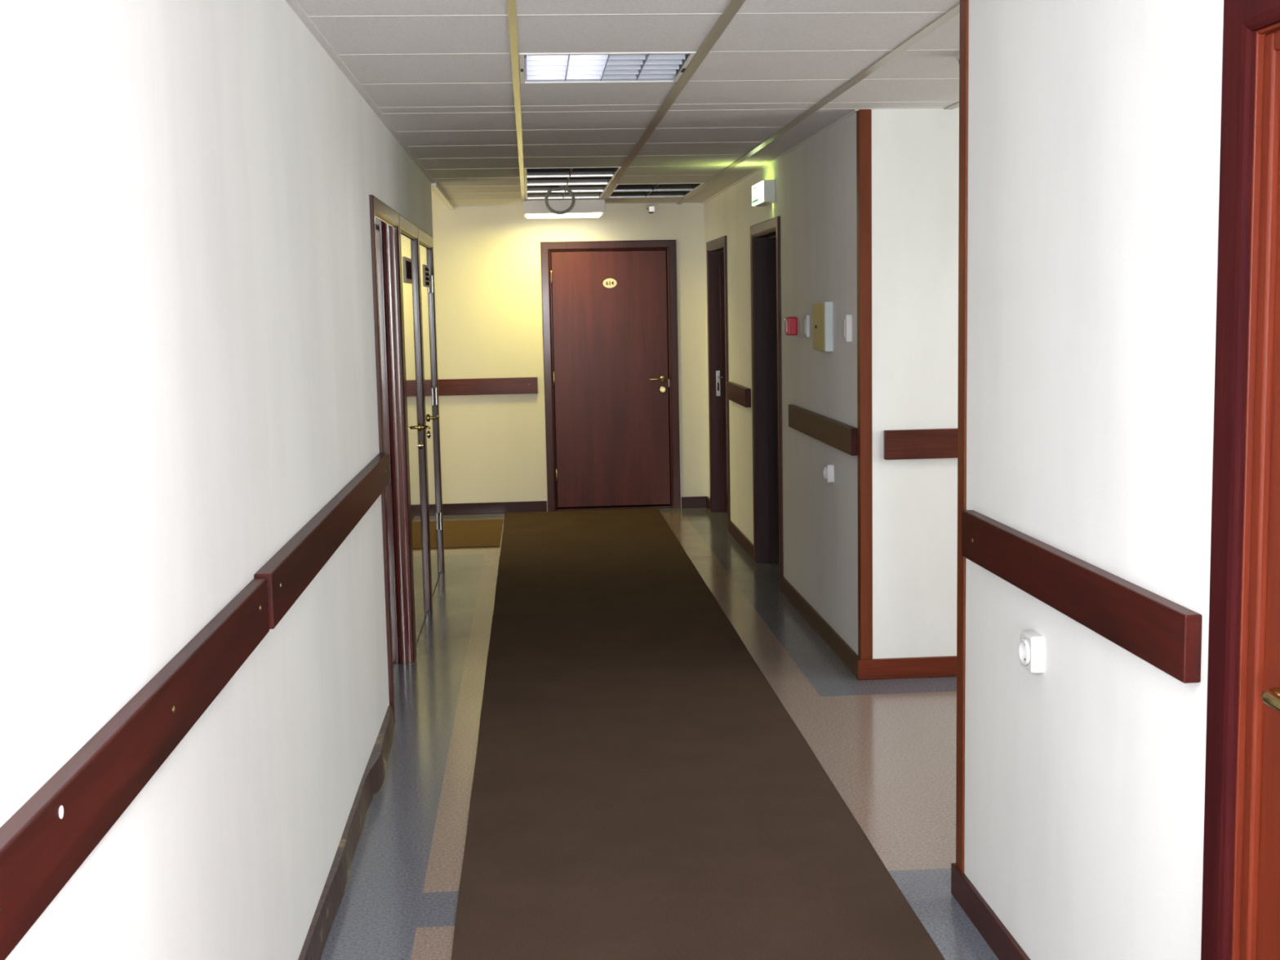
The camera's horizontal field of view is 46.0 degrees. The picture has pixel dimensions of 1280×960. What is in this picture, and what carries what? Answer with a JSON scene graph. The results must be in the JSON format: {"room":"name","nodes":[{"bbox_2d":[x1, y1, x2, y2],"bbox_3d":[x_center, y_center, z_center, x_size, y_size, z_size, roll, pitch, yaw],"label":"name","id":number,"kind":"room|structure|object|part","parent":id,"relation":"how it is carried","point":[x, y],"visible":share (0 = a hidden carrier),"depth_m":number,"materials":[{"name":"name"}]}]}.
{"room":"building corridor","nodes":[
{"label":"building corridor","id":0,"kind":"room"},
{"bbox_2d":[0,0,444,959],"bbox_3d":[-0.866,0.063,3.037,0.160,2.349,12.530,-2,7,-4],"label":"wall","id":1,"kind":"structure","parent":0,"point":[188,368],"depth_m":2.50,"materials":[{"name":"white paint"}]},
{"bbox_2d":[0,577,269,959],"bbox_3d":[-0.543,0.606,-0.015,0.030,0.111,6.212,-2,7,-4],"label":"wall rail","id":2,"kind":"object","parent":1,"relation":"attached to","point":[43,844],"visible":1,"depth_m":1.92,"materials":[{"name":"brown wood"}]},
{"bbox_2d":[253,452,390,629],"bbox_3d":[-0.857,0.101,4.346,0.038,0.115,2.578,-2,7,-4],"label":"wall rail","id":3,"kind":"object","parent":1,"relation":"attached to","point":[293,567],"visible":0.94,"depth_m":3.76,"materials":[{"name":"brown wood"}]},
{"bbox_2d":[297,705,394,959],"bbox_3d":[-0.609,1.391,1.336,0.041,0.094,8.820,-2,7,-4],"label":"baseboard","id":4,"kind":"structure","parent":1,"relation":"attached to","point":[374,775],"depth_m":4.28,"materials":[{"name":"brown wood"}]},
{"bbox_2d":[284,0,435,183],"bbox_3d":[-0.797,-1.084,2.911,0.024,0.005,12.530,-2,7,-4],"label":"trim","id":5,"kind":"structure","parent":1,"relation":"attached to","point":[295,6],"depth_m":4.82,"materials":[{"name":"metal"}]},
{"bbox_2d":[368,195,415,724],"bbox_3d":[-1.071,-0.114,6.163,0.155,1.989,1.093,-2,7,-4],"label":"door","id":6,"kind":"structure","parent":1,"relation":"in","point":[384,220],"depth_m":6.59,"materials":[{"name":"brown wood"}]},
{"bbox_3d":[-1.072,-0.133,6.630,0.052,1.919,0.024,-2,7,-4],"label":"jamb moulding","id":7,"kind":"part","parent":6,"relation":"part of","materials":[{"name":"brown wood"}]},
{"bbox_2d":[399,213,431,657],"bbox_3d":[-1.133,-0.243,7.279,0.195,1.989,1.143,-2,7,-4],"label":"door","id":8,"kind":"structure","parent":1,"relation":"in","point":[408,231],"depth_m":7.44,"materials":[{"name":"brown wood"}]},
{"bbox_3d":[-1.087,-0.264,7.655,0.051,0.018,0.110,-2,7,-4],"label":"lever","id":9,"kind":"part","parent":8,"relation":"part of","materials":[{"name":"gold metal"}]},
{"bbox_2d":[417,227,444,608],"bbox_3d":[-1.217,-0.375,8.434,0.195,1.989,1.173,-2,7,-4],"label":"door","id":10,"kind":"structure","parent":1,"relation":"in","point":[426,268],"depth_m":8.63,"materials":[{"name":"brown wood"}]},
{"bbox_3d":[-1.142,-0.350,8.400,0.051,0.018,0.110,-2,7,-4],"label":"lever","id":11,"kind":"part","parent":10,"relation":"part of","materials":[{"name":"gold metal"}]},
{"bbox_2d":[431,182,454,209],"bbox_3d":[-1.334,-1.913,10.222,0.042,0.023,2.226,-2,7,-4],"label":"trim","id":12,"kind":"structure","parent":1,"relation":"attached to","point":[435,188],"depth_m":9.95,"materials":[{"name":"white"}]},
{"bbox_2d":[431,189,707,511],"bbox_3d":[-1.186,-1.053,11.536,3.699,2.620,0.160,-2,7,-4],"label":"wall","id":13,"kind":"structure","parent":0,"point":[487,260],"depth_m":11.47,"materials":[{"name":"beige paint"}]},
{"bbox_2d":[438,377,537,395],"bbox_3d":[-1.799,-0.693,11.435,2.043,0.123,0.032,-2,7,-4],"label":"wall rail","id":14,"kind":"object","parent":13,"relation":"attached to","point":[485,386],"visible":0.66,"depth_m":11.47,"materials":[{"name":"brown wood"}]},
{"bbox_2d":[506,0,524,204],"bbox_3d":[-0.342,-1.226,4.051,0.023,0.005,14.756,-2,7,-4],"label":"trim","id":15,"kind":"structure","parent":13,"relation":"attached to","point":[511,4],"depth_m":5.00,"materials":[{"name":"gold metal"}]},
{"bbox_2d":[442,496,706,515],"bbox_3d":[-1.242,0.218,11.589,3.524,0.085,0.015,-2,7,-4],"label":"baseboard","id":16,"kind":"structure","parent":13,"relation":"attached to","point":[691,501],"depth_m":11.60,"materials":[{"name":"brown wood"}]},
{"bbox_2d":[453,202,702,207],"bbox_3d":[-0.463,-2.073,11.376,1.863,0.005,0.030,-2,7,-4],"label":"trim","id":17,"kind":"structure","parent":13,"relation":"attached to","point":[693,202],"depth_m":11.38,"materials":[{"name":"white"}]},
{"bbox_2d":[540,240,680,511],"bbox_3d":[-0.222,-0.795,11.594,1.028,2.056,0.202,-2,7,-4],"label":"door","id":18,"kind":"structure","parent":13,"relation":"in","point":[614,329],"depth_m":11.55,"materials":[{"name":"brown wood"}]},
{"bbox_3d":[-0.229,-1.494,11.469,0.106,0.074,0.006,-2,7,-4],"label":"number plate","id":19,"kind":"part","parent":18,"relation":"part of","materials":[{"name":"beige"}]},
{"bbox_3d":[0.128,-0.771,11.547,0.116,0.021,0.052,-2,7,-4],"label":"lever","id":20,"kind":"part","parent":18,"relation":"part of","materials":[{"name":"gold metal"}]},
{"bbox_2d":[645,204,654,213],"bbox_3d":[0.093,-2.047,11.395,0.094,0.066,0.079,-2,7,-4],"label":"sensor","id":21,"kind":"object","parent":13,"relation":"attached to","point":[651,209],"visible":1,"depth_m":11.36,"materials":[{"name":"white plastic"}]},
{"bbox_2d":[600,0,745,199],"bbox_3d":[0.225,-1.242,4.091,0.036,0.005,14.756,-2,7,-4],"label":"trim","id":22,"kind":"structure","parent":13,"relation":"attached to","point":[733,6],"depth_m":5.05,"materials":[{"name":"beige metal"}]},
{"bbox_2d":[550,249,665,507],"bbox_3d":[-0.232,-0.808,11.734,1.096,2.050,0.040,-2,7,-4],"label":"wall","id":23,"kind":"structure","parent":0,"point":[664,250],"depth_m":11.68,"materials":[{"name":"brown wood"}]},
{"bbox_2d":[296,0,959,206],"bbox_3d":[1.391,-1.284,4.171,4.894,0.019,15.076,-2,7,-4],"label":"ceiling","id":24,"kind":"structure","parent":0,"point":[439,72],"depth_m":5.14,"materials":[{"name":"tile"}]},
{"bbox_2d":[522,199,605,218],"bbox_3d":[-0.558,-1.974,11.001,0.588,0.103,0.470,-2,7,-4],"label":"lamp","id":25,"kind":"object","parent":24,"relation":"attached to","point":[582,208],"visible":0.98,"depth_m":10.78,"materials":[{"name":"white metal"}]},
{"bbox_2d":[526,213,602,218],"bbox_3d":[-0.556,-1.927,11.009,0.539,0.008,0.445,-2,7,-4],"label":"diffuser","id":26,"kind":"object","parent":25,"relation":"attached to","point":[529,215],"depth_m":10.93,"materials":[{"name":"white plastic"}]},
{"bbox_2d":[524,191,604,199],"bbox_3d":[-0.522,-1.999,10.385,0.535,0.089,0.600,-2,7,-4],"label":"light","id":27,"kind":"object","parent":24,"relation":"attached to","point":[590,194],"visible":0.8,"depth_m":10.66,"materials":[{"name":"white metal"}]},
{"bbox_2d":[524,184,609,193],"bbox_3d":[-0.479,-1.931,9.790,0.535,0.089,0.600,-2,7,-4],"label":"light","id":28,"kind":"object","parent":24,"relation":"attached to","point":[575,188],"visible":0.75,"depth_m":10.07,"materials":[{"name":"white"}]},
{"bbox_2d":[544,185,575,214],"bbox_3d":[-0.516,-1.813,9.710,0.196,0.209,0.050,-2,7,-4],"label":"cable loop","id":29,"kind":"object","parent":28,"relation":"hanging from","point":[560,187],"visible":0.91,"depth_m":9.70,"materials":[{"name":"grey plastic"}]},
{"bbox_2d":[524,176,615,186],"bbox_3d":[-0.436,-1.863,9.196,0.535,0.089,0.600,-2,7,-4],"label":"light","id":30,"kind":"object","parent":24,"relation":"attached to","point":[553,180],"visible":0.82,"depth_m":9.48,"materials":[{"name":"white metal"}]},
{"bbox_2d":[524,167,621,177],"bbox_3d":[-0.392,-1.795,8.601,0.535,0.089,0.600,-2,7,-4],"label":"light","id":31,"kind":"object","parent":24,"relation":"attached to","point":[563,171],"visible":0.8,"depth_m":8.88,"materials":[{"name":"white metal"}]},
{"bbox_2d":[519,52,696,83],"bbox_3d":[-0.119,-1.364,4.852,0.535,0.091,0.600,-2,7,-4],"label":"light","id":32,"kind":"object","parent":24,"relation":"attached to","point":[640,67],"visible":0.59,"depth_m":4.90,"materials":[{"name":"white metal"}]},
{"bbox_3d":[-0.134,-1.375,5.102,0.495,0.040,0.018,-2,7,-4],"label":"louvre blade","id":33,"kind":"part","parent":32,"relation":"part of","materials":[{"name":"silver metal"}]},
{"bbox_3d":[-0.127,-1.364,5.003,0.495,0.040,0.018,-2,7,-4],"label":"louvre blade","id":34,"kind":"part","parent":32,"relation":"part of","materials":[{"name":"silver metal"}]},
{"bbox_3d":[-0.120,-1.353,4.903,0.495,0.040,0.018,-2,7,-4],"label":"louvre blade","id":35,"kind":"part","parent":32,"relation":"part of","materials":[{"name":"silver metal"}]},
{"bbox_3d":[-0.113,-1.341,4.804,0.495,0.040,0.018,-2,7,-4],"label":"louvre blade","id":36,"kind":"part","parent":32,"relation":"part of","materials":[{"name":"silver metal"}]},
{"bbox_3d":[-0.105,-1.330,4.705,0.495,0.040,0.018,-2,7,-4],"label":"louvre blade","id":37,"kind":"part","parent":32,"relation":"part of","materials":[{"name":"silver metal"}]},
{"bbox_3d":[-0.098,-1.319,4.606,0.495,0.040,0.018,-2,7,-4],"label":"louvre blade","id":38,"kind":"part","parent":32,"relation":"part of","materials":[{"name":"silver metal"}]},
{"bbox_2d":[606,191,693,198],"bbox_3d":[0.063,-2.016,10.426,0.560,0.089,0.600,-2,7,-4],"label":"light","id":39,"kind":"object","parent":24,"relation":"attached to","point":[645,193],"visible":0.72,"depth_m":10.71,"materials":[{"name":"white metal"}]},
{"bbox_2d":[611,182,704,191],"bbox_3d":[0.107,-1.948,9.831,0.560,0.089,0.600,-2,7,-4],"label":"light","id":40,"kind":"object","parent":24,"relation":"attached to","point":[637,187],"visible":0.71,"depth_m":10.11,"materials":[{"name":"white metal"}]},
{"bbox_2d":[955,53,959,62],"bbox_3d":[1.046,-1.302,4.721,0.112,0.060,0.112,-2,7,-4],"label":"dome camera","id":41,"kind":"object","parent":24,"relation":"attached to","point":[957,54],"visible":0.05,"depth_m":4.71,"materials":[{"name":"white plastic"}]},
{"bbox_2d":[320,506,999,959],"bbox_3d":[0.627,1.109,4.389,6.520,0.100,15.076,-2,7,-4],"label":"floor","id":42,"kind":"structure","parent":0,"point":[887,747],"depth_m":5.33,"materials":[{"name":"grey tile"}]},
{"bbox_2d":[443,519,502,548],"bbox_3d":[-1.600,0.384,10.554,1.260,0.008,1.260,-2,7,-4],"label":"floor mat","id":43,"kind":"object","parent":42,"relation":"on","point":[462,533],"visible":0.4,"depth_m":10.53,"materials":[{"name":"brown carpet"}]},
{"bbox_2d":[451,508,945,959],"bbox_3d":[0.080,1.067,4.382,1.180,0.006,14.630,-2,7,-4],"label":"carpet runner","id":44,"kind":"object","parent":42,"relation":"on","point":[642,789],"visible":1,"depth_m":4.87,"materials":[{"name":"brown carpet"}]},
{"bbox_2d":[703,108,899,658],"bbox_3d":[0.785,-0.648,8.884,0.160,2.349,5.473,-2,7,-4],"label":"wall","id":45,"kind":"structure","parent":0,"point":[815,182],"depth_m":6.91,"materials":[{"name":"white paint"}]},
{"bbox_2d":[706,235,730,532],"bbox_3d":[0.642,-0.708,10.837,0.180,2.023,1.077,-2,7,-4],"label":"door","id":46,"kind":"structure","parent":45,"relation":"in","point":[716,249],"depth_m":11.27,"materials":[{"name":"brown wood"}]},
{"bbox_3d":[0.585,-0.724,11.301,0.030,0.190,0.002,-2,7,-4],"label":"strike plate","id":47,"kind":"part","parent":46,"relation":"part of","materials":[{"name":"silver metal"}]},
{"bbox_2d":[706,496,753,559],"bbox_3d":[0.612,0.308,10.490,0.015,0.085,2.481,-2,7,-4],"label":"baseboard","id":48,"kind":"structure","parent":45,"relation":"attached to","point":[734,531],"depth_m":9.84,"materials":[{"name":"brown wood"}]},
{"bbox_2d":[726,381,751,407],"bbox_3d":[0.632,-0.554,9.721,0.034,0.115,0.900,-2,7,-4],"label":"wall rail","id":49,"kind":"object","parent":45,"relation":"attached to","point":[735,393],"visible":1,"depth_m":9.56,"materials":[{"name":"brown wood"}]},
{"bbox_2d":[751,179,775,206],"bbox_3d":[0.680,-1.583,8.335,0.074,0.120,0.380,-2,7,-4],"label":"exit sign","id":50,"kind":"object","parent":45,"relation":"attached to","point":[763,193],"visible":1,"depth_m":8.15,"materials":[{"name":"white plastic"}]},
{"bbox_2d":[750,216,783,591],"bbox_3d":[0.803,-0.456,8.635,0.180,2.023,1.012,-2,7,-4],"label":"door","id":51,"kind":"structure","parent":45,"relation":"in","point":[765,236],"depth_m":9.04,"materials":[{"name":"brown wood"}]},
{"bbox_2d":[702,109,858,203],"bbox_3d":[0.672,-1.790,8.744,0.020,0.005,5.473,-2,7,-4],"label":"trim","id":52,"kind":"structure","parent":45,"relation":"attached to","point":[855,111],"depth_m":7.54,"materials":[{"name":"white"}]},
{"bbox_2d":[783,316,797,335],"bbox_3d":[0.761,-0.777,7.626,0.056,0.092,0.090,-2,7,-4],"label":"fire alarm","id":53,"kind":"object","parent":45,"relation":"attached to","point":[790,322],"visible":1,"depth_m":7.58,"materials":[{"name":"red plastic"}]},
{"bbox_3d":[0.737,-0.777,7.625,0.004,0.060,0.060,-2,7,-4],"label":"call point glass","id":54,"kind":"part","parent":53,"relation":"part of","materials":[{"name":"pink"}]},
{"bbox_2d":[802,315,809,337],"bbox_3d":[0.802,-0.743,7.290,0.022,0.108,0.090,-2,7,-4],"label":"wall switch","id":55,"kind":"object","parent":45,"relation":"attached to","point":[806,319],"visible":1,"depth_m":7.25,"materials":[{"name":"white plastic"}]},
{"bbox_2d":[781,576,860,676],"bbox_3d":[0.848,0.678,7.261,0.015,0.085,1.946,-2,7,-4],"label":"baseboard","id":56,"kind":"structure","parent":45,"relation":"attached to","point":[833,640],"depth_m":7.08,"materials":[{"name":"brown wood"}]},
{"bbox_2d":[788,404,857,455],"bbox_3d":[0.833,-0.245,7.006,0.028,0.114,1.540,-2,7,-4],"label":"wall rail","id":57,"kind":"object","parent":45,"relation":"attached to","point":[841,436],"visible":1,"depth_m":6.81,"materials":[{"name":"brown wood"}]},
{"bbox_2d":[813,301,832,351],"bbox_3d":[0.824,-0.696,6.828,0.045,0.221,0.270,-2,7,-4],"label":"electrical box","id":58,"kind":"object","parent":45,"relation":"attached to","point":[822,311],"visible":1,"depth_m":6.71,"materials":[{"name":"grey metal"}]},
{"bbox_3d":[0.808,-0.695,6.827,0.005,0.211,0.260,-2,7,-4],"label":"cabinet door","id":59,"kind":"part","parent":58,"relation":"part of","materials":[{"name":"yellow metal"}]},
{"bbox_2d":[823,462,834,482],"bbox_3d":[0.850,-0.032,6.810,0.034,0.083,0.083,-2,7,-4],"label":"wall socket","id":60,"kind":"object","parent":45,"relation":"attached to","point":[828,475],"visible":1,"depth_m":6.77,"materials":[{"name":"white plastic"}]},
{"bbox_2d":[841,314,852,342],"bbox_3d":[0.868,-0.637,6.338,0.030,0.114,0.090,-2,7,-4],"label":"wall switch","id":61,"kind":"object","parent":45,"relation":"attached to","point":[846,321],"visible":1,"depth_m":6.30,"materials":[{"name":"white plastic"}]},
{"bbox_2d":[856,109,872,659],"bbox_3d":[0.921,-0.328,6.188,0.051,2.328,0.051,-2,7,-4],"label":"trim","id":62,"kind":"structure","parent":45,"relation":"attached to","point":[864,117],"depth_m":6.16,"materials":[{"name":"brown wood"}]},
{"bbox_2d":[899,108,959,657],"bbox_3d":[2.304,-0.384,6.344,2.501,2.349,0.160,-2,7,-4],"label":"wall","id":63,"kind":"structure","parent":0,"point":[929,138],"depth_m":6.17,"materials":[{"name":"white paint"}]},
{"bbox_2d":[857,655,956,679],"bbox_3d":[2.243,0.753,6.378,2.681,0.085,0.021,-2,7,-4],"label":"baseboard","id":64,"kind":"structure","parent":63,"relation":"attached to","point":[932,666],"depth_m":6.29,"materials":[{"name":"brown wood"}]},
{"bbox_2d":[884,428,957,459],"bbox_3d":[2.132,-0.175,6.259,2.268,0.120,0.030,-2,7,-4],"label":"wall rail","id":65,"kind":"object","parent":63,"relation":"attached to","point":[932,443],"visible":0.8,"depth_m":6.18,"materials":[{"name":"brown wood"}]},
{"bbox_2d":[943,101,959,109],"bbox_3d":[1.321,-1.359,4.913,0.035,0.005,2.312,-2,7,-4],"label":"trim","id":66,"kind":"structure","parent":63,"relation":"attached to","point":[956,104],"depth_m":5.97,"materials":[{"name":"beige metal"}]},
{"bbox_2d":[964,0,1223,959],"bbox_3d":[1.151,0.328,0.410,0.160,2.349,6.971,-2,7,-4],"label":"wall","id":67,"kind":"structure","parent":0,"point":[1094,126],"depth_m":2.95,"materials":[{"name":"white paint"}]},
{"bbox_2d":[676,2,959,204],"bbox_3d":[0.573,-1.654,7.586,0.035,0.005,7.785,-2,7,-4],"label":"trim","id":68,"kind":"structure","parent":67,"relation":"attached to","point":[954,11],"depth_m":5.27,"materials":[{"name":"beige metal"}]},
{"bbox_2d":[955,0,968,872],"bbox_3d":[0.843,-0.053,3.836,0.056,2.328,0.061,-2,7,-4],"label":"trim","id":69,"kind":"structure","parent":67,"relation":"attached to","point":[964,4],"depth_m":3.81,"materials":[{"name":"brown wood"}]},
{"bbox_2d":[951,862,1030,959],"bbox_3d":[0.916,1.140,3.276,0.075,0.085,1.481,-2,7,-4],"label":"baseboard","id":70,"kind":"structure","parent":67,"relation":"attached to","point":[998,938],"depth_m":3.71,"materials":[{"name":"brown wood"}]},
{"bbox_2d":[1018,630,1044,673],"bbox_3d":[0.853,0.375,3.299,0.034,0.083,0.083,-2,7,-4],"label":"wall socket","id":71,"kind":"object","parent":67,"relation":"attached to","point":[1032,643],"visible":1,"depth_m":3.27,"materials":[{"name":"white plastic"}]},
{"bbox_2d":[961,510,1201,683],"bbox_3d":[0.862,0.205,3.123,0.032,0.115,1.293,-2,7,-4],"label":"wall rail","id":72,"kind":"object","parent":67,"relation":"attached to","point":[1163,633],"visible":1,"depth_m":2.89,"materials":[{"name":"brown wood"}]},
{"bbox_2d":[1200,0,1279,959],"bbox_3d":[1.014,0.314,1.904,0.185,2.037,1.059,-2,7,-4],"label":"door","id":73,"kind":"structure","parent":67,"relation":"in","point":[1241,908],"depth_m":2.31,"materials":[{"name":"brown wood"}]},
{"bbox_3d":[0.931,0.321,2.154,0.055,0.024,0.133,-2,7,-4],"label":"lever","id":74,"kind":"part","parent":73,"relation":"part of","materials":[{"name":"gold metal"}]}
]}

